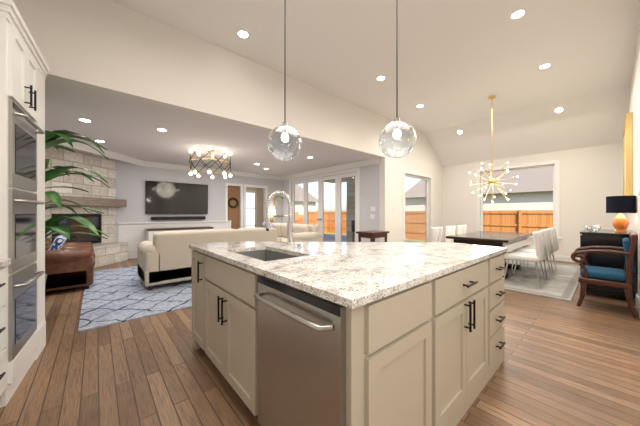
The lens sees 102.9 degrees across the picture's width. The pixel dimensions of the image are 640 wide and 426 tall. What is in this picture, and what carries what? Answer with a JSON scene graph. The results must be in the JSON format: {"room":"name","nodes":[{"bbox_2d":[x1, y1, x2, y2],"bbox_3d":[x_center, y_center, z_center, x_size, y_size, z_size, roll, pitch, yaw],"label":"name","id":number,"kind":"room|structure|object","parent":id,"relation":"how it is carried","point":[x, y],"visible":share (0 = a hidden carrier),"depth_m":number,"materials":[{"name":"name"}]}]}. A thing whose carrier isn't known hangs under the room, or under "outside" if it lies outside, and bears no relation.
{"room":"kitchen","nodes":[
{"label":"kitchen","id":0,"kind":"room"},
{"bbox_2d":[45,144,128,267],"bbox_3d":[-5.583,-0.095,5.595,1.313,2.600,2.040,0,0,4],"label":"stone fireplace","id":1,"kind":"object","parent":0,"point":[99,196],"depth_m":5.77,"materials":[{"name":"beige stone"}]},
{"bbox_2d":[118,220,231,258],"bbox_3d":[-4.063,0.728,7.521,2.951,0.955,0.050,0,0,-41],"label":"trim","id":2,"kind":"structure","parent":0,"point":[133,234],"depth_m":6.87,"materials":[{"name":"white"}]},
{"bbox_2d":[116,160,282,241],"bbox_3d":[-3.834,-0.095,7.856,6.550,2.600,0.150,0,0,-41],"label":"wall","id":3,"kind":"structure","parent":0,"point":[131,179],"depth_m":7.34,"materials":[{"name":"white paint"}]},
{"bbox_2d":[145,181,207,219],"bbox_3d":[-4.111,-0.344,7.437,1.619,1.071,0.090,0,0,-41],"label":"tv","id":4,"kind":"object","parent":3,"relation":"attached to","point":[171,198],"visible":1,"depth_m":7.38,"materials":[{"name":"black"}]},
{"bbox_2d":[228,186,238,228],"bbox_3d":[-2.951,0.147,8.652,0.429,2.105,0.100,0,0,-41],"label":"door","id":5,"kind":"structure","parent":3,"relation":"attached to","point":[233,204],"depth_m":8.67,"materials":[{"name":"brown wood"}]},
{"bbox_2d":[225,183,267,228],"bbox_3d":[-2.524,0.105,8.894,1.569,2.200,0.020,0,0,-41],"label":"door frame","id":6,"kind":"structure","parent":3,"relation":"attached to","point":[241,200],"depth_m":8.73,"materials":[{"name":"white wood"}]},
{"bbox_2d":[274,195,283,215],"bbox_3d":[-1.538,-0.270,9.734,0.525,0.810,0.060,0,0,-41],"label":"mirror","id":7,"kind":"object","parent":3,"relation":"attached to","point":[278,203],"visible":0.6,"depth_m":9.72,"materials":[{"name":"gold metal"}]},
{"bbox_2d":[45,79,376,175],"bbox_3d":[-2.940,-1.445,6.725,6.700,0.100,6.230,0,0,-41],"label":"ceiling","id":8,"kind":"structure","parent":0,"point":[123,126],"depth_m":4.65,"materials":[{"name":"white paint"}]},
{"bbox_2d":[77,118,92,121],"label":"recessed light","id":9,"kind":"object","parent":8,"relation":"in","point":[81,119],"depth_m":3.83,"materials":[{"name":"white"}]},
{"bbox_2d":[156,128,167,131],"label":"recessed light","id":10,"kind":"object","parent":8,"relation":"in","point":[159,129],"depth_m":4.25,"materials":[{"name":"white"}]},
{"bbox_2d":[189,146,231,178],"bbox_3d":[-2.423,-1.103,5.668,0.893,0.585,0.893,0,0,-41],"label":"chandelier","id":11,"kind":"object","parent":8,"relation":"hanging from","point":[212,158],"visible":1,"depth_m":5.59,"materials":[{"name":"gold metal"}]},
{"bbox_2d":[13,0,442,241],"bbox_3d":[0.183,-0.595,5.216,10.700,3.600,0.160,0,0,-41],"label":"wall","id":12,"kind":"structure","parent":0,"point":[110,47],"depth_m":3.54,"materials":[{"name":"white paint"}]},
{"bbox_2d":[58,138,379,179],"bbox_3d":[-2.362,-1.330,6.068,6.400,0.130,4.480,0,0,-41],"label":"crown molding","id":13,"kind":"structure","parent":12,"relation":"attached to","point":[108,153],"depth_m":7.20,"materials":[{"name":"white"}]},
{"bbox_2d":[370,207,394,218],"bbox_3d":[1.641,-0.006,6.682,0.457,0.316,0.470,0,0,-41],"label":"switch plates","id":14,"kind":"object","parent":12,"relation":"attached to","point":[372,216],"visible":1,"depth_m":6.64,"materials":[{"name":"white plastic"}]},
{"bbox_2d":[403,169,431,241],"bbox_3d":[2.851,0.010,7.527,1.710,2.390,0.150,0,0,-41],"label":"window","id":15,"kind":"structure","parent":12,"relation":"in","point":[426,188],"depth_m":7.66,"materials":[{"name":"white"}]},
{"bbox_2d":[246,187,262,227],"bbox_3d":[-3.480,-0.095,10.097,3.061,2.600,0.150,0,0,-41],"label":"wall","id":16,"kind":"structure","parent":0,"point":[259,207],"depth_m":10.80,"materials":[{"name":"beige paint"}]},
{"bbox_2d":[246,191,255,227],"bbox_3d":[-3.108,0.155,10.277,1.160,2.100,0.050,0,0,-41],"label":"window","id":17,"kind":"structure","parent":16,"relation":"in","point":[250,209],"depth_m":10.50,"materials":[{"name":"white glass"}]},
{"bbox_2d":[0,236,639,425],"bbox_3d":[0.226,1.265,5.167,10.700,0.120,12.750,0,0,-41],"label":"floor","id":18,"kind":"structure","parent":0,"point":[567,363],"depth_m":1.91,"materials":[{"name":"brown wood"}]},
{"bbox_2d":[0,264,11,407],"bbox_3d":[-2.054,0.762,1.210,0.621,0.885,0.496,0,0,-37],"label":"base cabinet","id":19,"kind":"object","parent":18,"relation":"on","point":[5,273],"depth_m":1.59,"materials":[{"name":"white wood"}]},
{"bbox_2d":[0,260,11,267],"bbox_3d":[-1.450,0.302,0.424,0.635,0.035,2.480,0,0,-37],"label":"countertop","id":20,"kind":"structure","parent":19,"relation":"on","point":[3,263],"depth_m":1.53,"materials":[{"name":"white stone"}]},
{"bbox_2d":[0,8,39,395],"bbox_3d":[-2.385,-0.025,1.660,0.636,2.460,0.620,0,0,-37],"label":"tall cabinet","id":21,"kind":"object","parent":18,"relation":"on","point":[24,68],"depth_m":1.76,"materials":[{"name":"white wood"}]},
{"bbox_2d":[40,64,46,353],"bbox_3d":[-2.665,-0.025,2.022,0.627,2.460,0.304,0,0,-37],"label":"tall cabinet","id":22,"kind":"object","parent":18,"relation":"on","point":[43,74],"depth_m":2.26,"materials":[{"name":"white wood"}]},
{"bbox_2d":[45,130,110,284],"bbox_3d":[-3.094,0.123,2.981,1.007,2.165,1.046,0,0,-41],"label":"plant","id":23,"kind":"object","parent":18,"relation":"on","point":[53,140],"visible":0.17,"depth_m":3.01,"materials":[{"name":"green plant"}]},
{"bbox_2d":[78,266,191,331],"bbox_3d":[-1.817,1.199,5.435,4.717,0.012,3.450,0,0,-41],"label":"living room rug","id":24,"kind":"object","parent":18,"relation":"on","point":[114,296],"visible":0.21,"depth_m":3.56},
{"bbox_2d":[45,235,94,291],"bbox_3d":[-4.130,0.771,3.996,0.910,0.840,0.814,0,0,-41],"label":"leather chair","id":25,"kind":"object","parent":24,"relation":"on","point":[67,267],"visible":0.62,"depth_m":3.84,"materials":[{"name":"brown leather"}]},
{"bbox_2d":[45,238,94,257],"bbox_3d":[-4.631,0.810,4.567,0.910,0.762,0.814,0,0,-41],"label":"leather chair","id":26,"kind":"object","parent":24,"relation":"on","point":[73,243],"visible":0.17,"depth_m":4.77,"materials":[{"name":"brown leather"}]},
{"bbox_2d":[137,227,281,289],"bbox_3d":[-2.046,0.750,5.025,2.479,0.884,1.000,0,0,-41],"label":"sofa","id":27,"kind":"object","parent":24,"relation":"on","point":[164,257],"visible":0.58,"depth_m":4.16,"materials":[{"name":"fabric"}]},
{"bbox_2d":[263,222,321,241],"bbox_3d":[-1.051,0.737,7.272,1.000,0.910,2.329,0,0,-41],"label":"sofa","id":28,"kind":"object","parent":24,"relation":"on","point":[307,233],"visible":0.38,"depth_m":6.73,"materials":[{"name":"fabric"}]},
{"bbox_2d":[145,226,213,241],"bbox_3d":[-3.960,0.811,7.266,1.659,0.788,0.450,0,0,-41],"label":"media console","id":29,"kind":"object","parent":18,"relation":"on","point":[150,232],"visible":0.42,"depth_m":6.86,"materials":[{"name":"white wood"}]},
{"bbox_2d":[189,247,506,425],"bbox_3d":[0.172,0.760,2.152,1.944,0.890,1.948,0,0,-41],"label":"kitchen island","id":30,"kind":"object","parent":18,"relation":"on","point":[289,332],"depth_m":1.21,"materials":[{"name":"beige wood"}]},
{"bbox_2d":[189,242,424,302],"bbox_3d":[-0.361,0.300,1.722,0.470,0.030,1.950,0,0,-41],"label":"island countertop","id":31,"kind":"structure","parent":30,"relation":"on","point":[335,278],"depth_m":1.20,"materials":[{"name":"white stone"}]},
{"bbox_2d":[245,239,506,278],"bbox_3d":[0.384,0.300,2.321,1.440,0.030,1.866,0,0,-41],"label":"island countertop","id":32,"kind":"structure","parent":30,"relation":"on","point":[428,259],"depth_m":1.84,"materials":[{"name":"white stone"}]},
{"bbox_2d":[356,230,388,241],"bbox_3d":[1.108,0.795,5.349,0.594,0.820,0.420,0,0,-41],"label":"console table","id":33,"kind":"object","parent":18,"relation":"on","point":[372,235],"visible":0.54,"depth_m":5.23,"materials":[{"name":"brown wood"}]},
{"bbox_2d":[504,259,579,300],"bbox_3d":[3.825,1.199,5.577,3.391,0.012,2.625,0,0,-41],"label":"dining rug","id":34,"kind":"object","parent":18,"relation":"on","point":[562,283],"visible":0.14,"depth_m":4.51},
{"bbox_2d":[429,227,442,241],"bbox_3d":[2.618,0.745,5.308,0.510,0.890,0.544,0,0,-41],"label":"dining chair","id":35,"kind":"object","parent":34,"relation":"on","point":[435,234],"visible":0.38,"depth_m":5.32,"materials":[{"name":"white fabric"}]},
{"bbox_2d":[443,226,474,244],"bbox_3d":[3.144,0.745,5.770,0.510,0.890,0.544,0,0,-41],"label":"dining chair","id":36,"kind":"object","parent":34,"relation":"on","point":[449,230],"visible":0.27,"depth_m":5.78,"materials":[{"name":"white fabric"}]},
{"bbox_2d":[456,225,475,244],"bbox_3d":[3.670,0.745,6.232,0.510,0.890,0.544,0,0,-41],"label":"dining chair","id":37,"kind":"object","parent":34,"relation":"on","point":[461,229],"visible":0.25,"depth_m":6.24,"materials":[{"name":"white fabric"}]},
{"bbox_2d":[446,231,532,277],"bbox_3d":[3.574,0.819,5.280,2.160,0.747,1.000,0,0,-41],"label":"dining table","id":38,"kind":"object","parent":34,"relation":"on","point":[493,238],"visible":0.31,"depth_m":4.83,"materials":[{"name":"black wood"}]},
{"bbox_2d":[504,231,547,288],"bbox_3d":[3.479,0.745,4.328,0.510,0.890,0.544,0,0,-41],"label":"dining chair","id":39,"kind":"object","parent":34,"relation":"on","point":[541,254],"visible":0.94,"depth_m":4.13,"materials":[{"name":"white fabric"}]},
{"bbox_2d":[513,229,553,280],"bbox_3d":[4.005,0.745,4.790,0.510,0.890,0.544,0,0,-41],"label":"dining chair","id":40,"kind":"object","parent":34,"relation":"on","point":[548,241],"visible":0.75,"depth_m":4.63,"materials":[{"name":"white fabric"}]},
{"bbox_2d":[521,228,558,274],"bbox_3d":[4.531,0.745,5.252,0.510,0.890,0.544,0,0,-41],"label":"dining chair","id":41,"kind":"object","parent":34,"relation":"on","point":[554,239],"visible":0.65,"depth_m":5.04,"materials":[{"name":"white fabric"}]},
{"bbox_2d":[571,232,637,316],"bbox_3d":[3.602,0.713,3.249,0.580,0.939,0.546,0,0,-41],"label":"armchair","id":42,"kind":"object","parent":18,"relation":"on","point":[609,277],"visible":1,"depth_m":3.08,"materials":[{"name":"brown wood"}]},
{"bbox_2d":[580,229,636,300],"bbox_3d":[4.476,0.743,3.988,1.194,0.925,0.560,0,0,-41],"label":"base cabinet","id":43,"kind":"object","parent":18,"relation":"on","point":[605,237],"visible":0.48,"depth_m":3.60,"materials":[{"name":"black wood"}]},
{"bbox_2d":[584,225,601,231],"bbox_3d":[4.146,0.234,3.872,0.190,0.090,0.190,0,0,-41],"label":"glass bowl","id":44,"kind":"object","parent":43,"relation":"on","point":[599,227],"visible":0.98,"depth_m":3.87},
{"bbox_2d":[606,196,635,232],"bbox_3d":[4.309,0.019,3.656,0.280,0.520,0.280,0,0,-41],"label":"table lamp","id":45,"kind":"object","parent":43,"relation":"on","point":[620,205],"visible":1,"depth_m":3.60,"materials":[{"name":"orange"}]},
{"bbox_3d":[-1.597,0.805,9.422,0.582,0.800,0.390,0,0,-41],"label":"console","id":46,"kind":"object","parent":18,"relation":"on","visible":0},
{"bbox_2d":[269,208,275,222],"bbox_3d":[-1.765,0.114,9.281,0.300,0.580,0.295,0,0,-41],"label":"lamp","id":47,"kind":"object","parent":46,"relation":"on","point":[271,212],"visible":0.69,"depth_m":9.20,"materials":[{"name":"gold metal"}]},
{"bbox_2d":[283,163,379,241],"bbox_3d":[0.098,-0.095,8.229,0.150,2.600,4.480,0,0,-41],"label":"wall","id":48,"kind":"structure","parent":0,"point":[369,186],"depth_m":6.79,"materials":[{"name":"white paint"}]},
{"bbox_2d":[289,167,359,241],"bbox_3d":[0.003,-0.025,8.281,0.115,2.460,3.381,0,0,-41],"label":"doors","id":49,"kind":"structure","parent":48,"relation":"in","point":[337,203],"depth_m":7.93,"materials":[{"name":"white wood"}]},
{"bbox_2d":[111,0,639,165],"bbox_3d":[2.282,-1.982,2.827,10.700,1.026,6.520,0,0,-41],"label":"ceiling","id":50,"kind":"structure","parent":0,"point":[460,62],"depth_m":3.93,"materials":[{"name":"white paint"}]},
{"bbox_2d":[236,29,249,38],"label":"recessed light","id":51,"kind":"object","parent":50,"relation":"in","point":[241,33],"depth_m":3.41,"materials":[{"name":"white"}]},
{"bbox_2d":[267,0,301,160],"bbox_3d":[-0.323,-1.440,2.350,0.320,1.910,0.320,0,0,-41],"label":"globe pendant light","id":52,"kind":"object","parent":50,"relation":"hanging from","point":[284,136],"visible":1,"depth_m":2.35,"materials":[{"name":"clear glass"}]},
{"bbox_2d":[376,75,385,80],"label":"recessed light","id":53,"kind":"object","parent":50,"relation":"in","point":[379,78],"depth_m":4.53,"materials":[{"name":"white"}]},
{"bbox_2d":[378,0,415,157],"bbox_3d":[0.680,-1.440,2.253,0.320,1.910,0.320,0,0,-41],"label":"globe pendant light","id":54,"kind":"object","parent":50,"relation":"hanging from","point":[396,132],"visible":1,"depth_m":2.25,"materials":[{"name":"clear glass"}]},
{"bbox_2d":[469,95,517,202],"bbox_3d":[3.535,-1.301,5.258,0.853,2.189,0.882,0,0,-41],"label":"sputnik chandelier","id":55,"kind":"object","parent":50,"relation":"hanging from","point":[491,181],"visible":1,"depth_m":5.24,"materials":[{"name":"gold metal"}]},
{"bbox_2d":[509,8,526,19],"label":"recessed light","id":56,"kind":"object","parent":50,"relation":"in","point":[514,15],"depth_m":3.06,"materials":[{"name":"white"}]},
{"bbox_2d":[538,63,551,68],"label":"recessed light","id":57,"kind":"object","parent":50,"relation":"in","point":[546,65],"depth_m":4.16,"materials":[{"name":"white"}]},
{"bbox_2d":[554,107,563,112],"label":"recessed light","id":58,"kind":"object","parent":50,"relation":"in","point":[559,109],"depth_m":5.62,"materials":[{"name":"white"}]},
{"bbox_2d":[443,142,626,256],"bbox_3d":[5.506,-0.595,7.150,0.150,3.600,3.960,0,0,-41],"label":"wall","id":59,"kind":"structure","parent":0,"point":[591,179],"depth_m":6.28,"materials":[{"name":"white paint"}]},
{"bbox_2d":[476,160,560,241],"bbox_3d":[5.456,-0.310,7.153,0.200,2.070,1.928,0,0,-41],"label":"window","id":60,"kind":"structure","parent":59,"relation":"in","point":[556,193],"depth_m":6.86,"materials":[{"name":"white wood"}]},
{"bbox_2d":[507,251,579,262],"bbox_3d":[5.433,1.140,7.106,0.018,0.130,3.930,0,0,-41],"label":"baseboard","id":61,"kind":"structure","parent":59,"relation":"attached to","point":[569,259],"depth_m":6.37,"materials":[{"name":"white"}]},
{"bbox_2d":[627,22,639,298],"bbox_3d":[4.777,-0.595,3.774,5.700,3.600,0.150,0,0,-41],"label":"wall","id":62,"kind":"structure","parent":0,"point":[634,108],"depth_m":3.57,"materials":[{"name":"white paint"}]},
{"bbox_2d":[623,112,632,195],"bbox_3d":[5.642,-0.950,4.683,1.600,1.370,0.070,0,0,-41],"label":"picture","id":63,"kind":"object","parent":62,"relation":"attached to","point":[628,158],"visible":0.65,"depth_m":4.16,"materials":[{"name":"gold metal"}]},
{"bbox_2d":[635,293,639,316],"bbox_3d":[4.722,1.140,3.837,5.400,0.130,0.018,0,0,-41],"label":"baseboard","id":64,"kind":"structure","parent":62,"relation":"attached to","point":[637,300],"depth_m":3.18,"materials":[{"name":"white"}]},
{"label":"outside","id":65,"kind":"structure","parent":0,"visible":0},
{"bbox_2d":[324,232,424,241],"bbox_3d":[7.055,1.440,25.575,33.200,0.430,52.000,0,0,-41],"label":"ground","id":66,"kind":"structure","parent":65,"point":[330,234],"depth_m":14.42,"materials":[{"name":"grey"}]},
{"bbox_2d":[295,185,317,211],"bbox_3d":[-8.928,-1.320,25.511,13.800,5.750,11.800,0,0,-41],"label":"house","id":67,"kind":"structure","parent":66,"relation":"on","point":[299,205],"depth_m":25.29,"materials":[{"name":"grey"}]},
{"bbox_2d":[324,176,354,241],"bbox_3d":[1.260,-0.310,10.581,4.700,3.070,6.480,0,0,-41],"label":"patio column","id":68,"kind":"structure","parent":66,"relation":"on","point":[351,187],"depth_m":10.21,"materials":[{"name":"stone"}]},
{"bbox_2d":[351,220,354,241],"bbox_3d":[1.595,0.650,8.799,0.550,1.150,0.900,0,0,-41],"label":"outdoor grill","id":69,"kind":"object","parent":66,"relation":"on","point":[352,226],"depth_m":8.90,"materials":[{"name":"black"}]},
{"bbox_2d":[295,210,552,240],"bbox_3d":[6.476,0.710,8.121,7.590,1.690,26.540,0,0,-41],"label":"fence","id":70,"kind":"object","parent":66,"relation":"on","point":[530,218],"depth_m":11.85,"materials":[{"name":"brown wood"}]},
{"bbox_2d":[405,166,552,210],"bbox_3d":[16.769,-1.220,15.806,12.300,5.550,19.300,0,0,-41],"label":"house","id":71,"kind":"structure","parent":66,"relation":"on","point":[542,188],"depth_m":14.51,"materials":[{"name":"grey"}]}
]}

